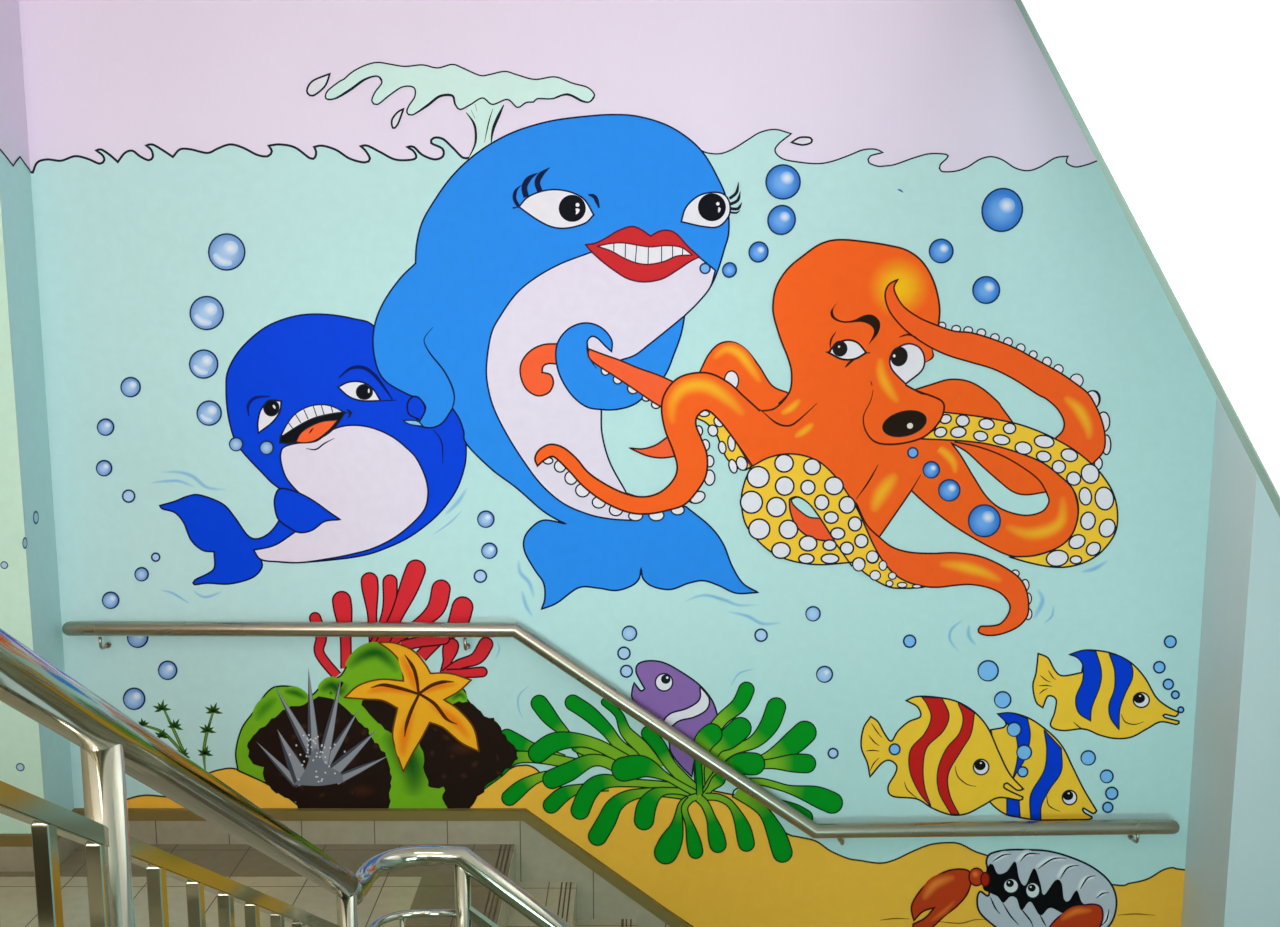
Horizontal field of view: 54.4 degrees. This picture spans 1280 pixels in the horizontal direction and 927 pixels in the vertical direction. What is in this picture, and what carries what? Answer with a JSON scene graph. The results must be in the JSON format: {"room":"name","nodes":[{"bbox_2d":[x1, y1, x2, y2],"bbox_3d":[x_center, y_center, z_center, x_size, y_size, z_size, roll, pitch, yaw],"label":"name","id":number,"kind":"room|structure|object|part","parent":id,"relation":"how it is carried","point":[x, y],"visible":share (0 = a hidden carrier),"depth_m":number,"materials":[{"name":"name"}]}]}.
{"room":"stairwell","nodes":[
{"label":"stairwell","id":0,"kind":"room"},
{"bbox_2d":[0,0,44,798],"bbox_3d":[-2.795,0.699,4.915,1.010,6.100,0.435,0,8,0],"label":"wall","id":1,"kind":"structure","parent":0,"point":[13,120],"depth_m":4.54,"materials":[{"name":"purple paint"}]},
{"bbox_2d":[0,811,77,846],"bbox_3d":[-2.782,1.436,4.895,1.036,0.042,0.235,0,8,0],"label":"trim","id":2,"kind":"structure","parent":1,"relation":"attached to","point":[6,840],"depth_m":4.78,"materials":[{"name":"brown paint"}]},
{"bbox_2d":[0,844,515,926],"bbox_3d":[-1.902,1.756,4.177,2.796,0.180,1.800,0,8,0],"label":"floor","id":3,"kind":"structure","parent":0,"point":[387,895],"depth_m":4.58,"materials":[{"name":"beige tile"}]},
{"bbox_2d":[18,0,1095,170],"bbox_3d":[-0.034,0.682,5.031,4.511,6.100,0.200,0,8,0],"label":"wall","id":4,"kind":"structure","parent":0,"point":[968,81],"depth_m":4.62,"materials":[{"name":"purple paint"}]},
{"bbox_2d":[0,821,669,926],"bbox_3d":[-0.539,1.951,4.983,5.522,1.003,0.261,0,8,0],"label":"baseboard","id":5,"kind":"structure","parent":4,"relation":"attached to","point":[538,859],"depth_m":5.03,"materials":[{"name":"beige tile"}]},
{"bbox_2d":[72,808,691,926],"bbox_3d":[-0.034,1.818,5.081,4.511,0.852,0.029,0,8,0],"label":"trim","id":6,"kind":"structure","parent":4,"relation":"attached to","point":[661,912],"depth_m":5.01,"materials":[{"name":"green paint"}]},
{"bbox_2d":[0,62,1216,926],"bbox_3d":[-0.539,0.507,4.873,5.516,4.026,0.261,0,8,-3],"label":"mural","id":7,"kind":"object","parent":4,"relation":"attached to","point":[884,490],"visible":1,"depth_m":4.84,"materials":[{"name":"paint"}]},
{"bbox_3d":[-0.670,-1.317,4.637,1.007,0.349,0.001,0,8,0],"label":"water spout","id":8,"kind":"part","parent":7,"relation":"part of","materials":[{"name":"paint"}]},
{"bbox_2d":[62,621,1179,844],"bbox_3d":[-0.049,1.076,4.934,4.398,0.938,0.102,0,8,0],"label":"wall handrail","id":9,"kind":"object","parent":4,"relation":"attached to","point":[840,831],"visible":1,"depth_m":4.87,"materials":[{"name":"silver metal"}]},
{"bbox_2d":[1021,0,1279,495],"bbox_3d":[1.280,-0.534,2.792,0.160,3.047,3.879,0,8,0],"label":"ceiling","id":10,"kind":"structure","parent":0,"point":[1179,100],"depth_m":2.66,"materials":[{"name":"white paint"}]},
{"bbox_2d":[1015,0,1279,516],"bbox_3d":[1.278,-0.383,2.814,0.164,2.799,3.879,0,8,0],"label":"trim","id":11,"kind":"structure","parent":10,"relation":"attached to","point":[1245,440],"depth_m":2.83,"materials":[{"name":"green paint"}]},
{"bbox_2d":[1181,396,1279,926],"bbox_3d":[2.911,0.707,4.858,1.378,6.100,0.550,0,8,0],"label":"wall","id":12,"kind":"structure","parent":0,"point":[1232,877],"depth_m":4.69,"materials":[{"name":"blue paint"}]},
{"bbox_3d":[2.034,2.548,4.293,3.132,0.180,1.800,0,8,0],"label":"floor","id":13,"kind":"structure","parent":0,"visible":0},
{"bbox_2d":[484,844,636,926],"bbox_3d":[-0.045,2.081,4.225,1.034,0.843,1.800,0,8,0],"label":"stairs","id":14,"kind":"structure","parent":13,"relation":"on","point":[560,898],"depth_m":4.95,"materials":[{"name":"beige tile"}]},
{"bbox_3d":[-1.950,1.317,1.713,2.700,1.800,2.350,0,8,0],"label":"stairs","id":15,"kind":"structure","parent":0,"visible":0},
{"bbox_2d":[0,628,572,926],"bbox_3d":[-0.004,1.181,1.826,1.406,3.372,2.644,0,8,0],"label":"banister","id":16,"kind":"object","parent":15,"relation":"on","point":[112,745],"visible":1,"depth_m":1.63,"materials":[{"name":"silver metal"}]},
{"bbox_3d":[-0.660,0.702,1.578,0.093,0.737,0.093,0,8,0],"label":"newel post","id":17,"kind":"part","parent":16,"relation":"part of","materials":[{"name":"silver metal"}]},
{"bbox_3d":[-0.660,0.512,1.637,0.022,1.452,2.160,0,8,0],"label":"rail","id":18,"kind":"part","parent":16,"relation":"part of","materials":[{"name":"silver metal"}]},
{"bbox_3d":[-0.660,0.333,1.540,0.060,1.612,2.322,0,8,0],"label":"handrail","id":19,"kind":"part","parent":16,"relation":"part of","materials":[{"name":"silver metal"}]},
{"bbox_3d":[-0.660,1.328,2.852,0.086,0.731,0.086,0,8,0],"label":"newel post","id":20,"kind":"part","parent":16,"relation":"part of","materials":[{"name":"silver metal"}]},
{"bbox_3d":[-0.606,1.140,3.016,0.143,0.019,0.365,6,10,37],"label":"rail","id":21,"kind":"part","parent":16,"relation":"part of","materials":[{"name":"silver metal"}]},
{"bbox_3d":[-0.443,1.395,3.155,0.076,0.830,0.076,0,8,0],"label":"newel post","id":22,"kind":"part","parent":16,"relation":"part of","materials":[{"name":"silver metal"}]},
{"bbox_3d":[0.007,1.408,3.011,1.384,1.020,0.337,0,8,0],"label":"handrail","id":23,"kind":"part","parent":16,"relation":"part of","materials":[{"name":"silver metal"}]},
{"bbox_3d":[0.106,1.546,3.176,1.120,0.904,0.020,0,8,0],"label":"rail","id":24,"kind":"part","parent":16,"relation":"part of","materials":[{"name":"silver metal"}]}
]}

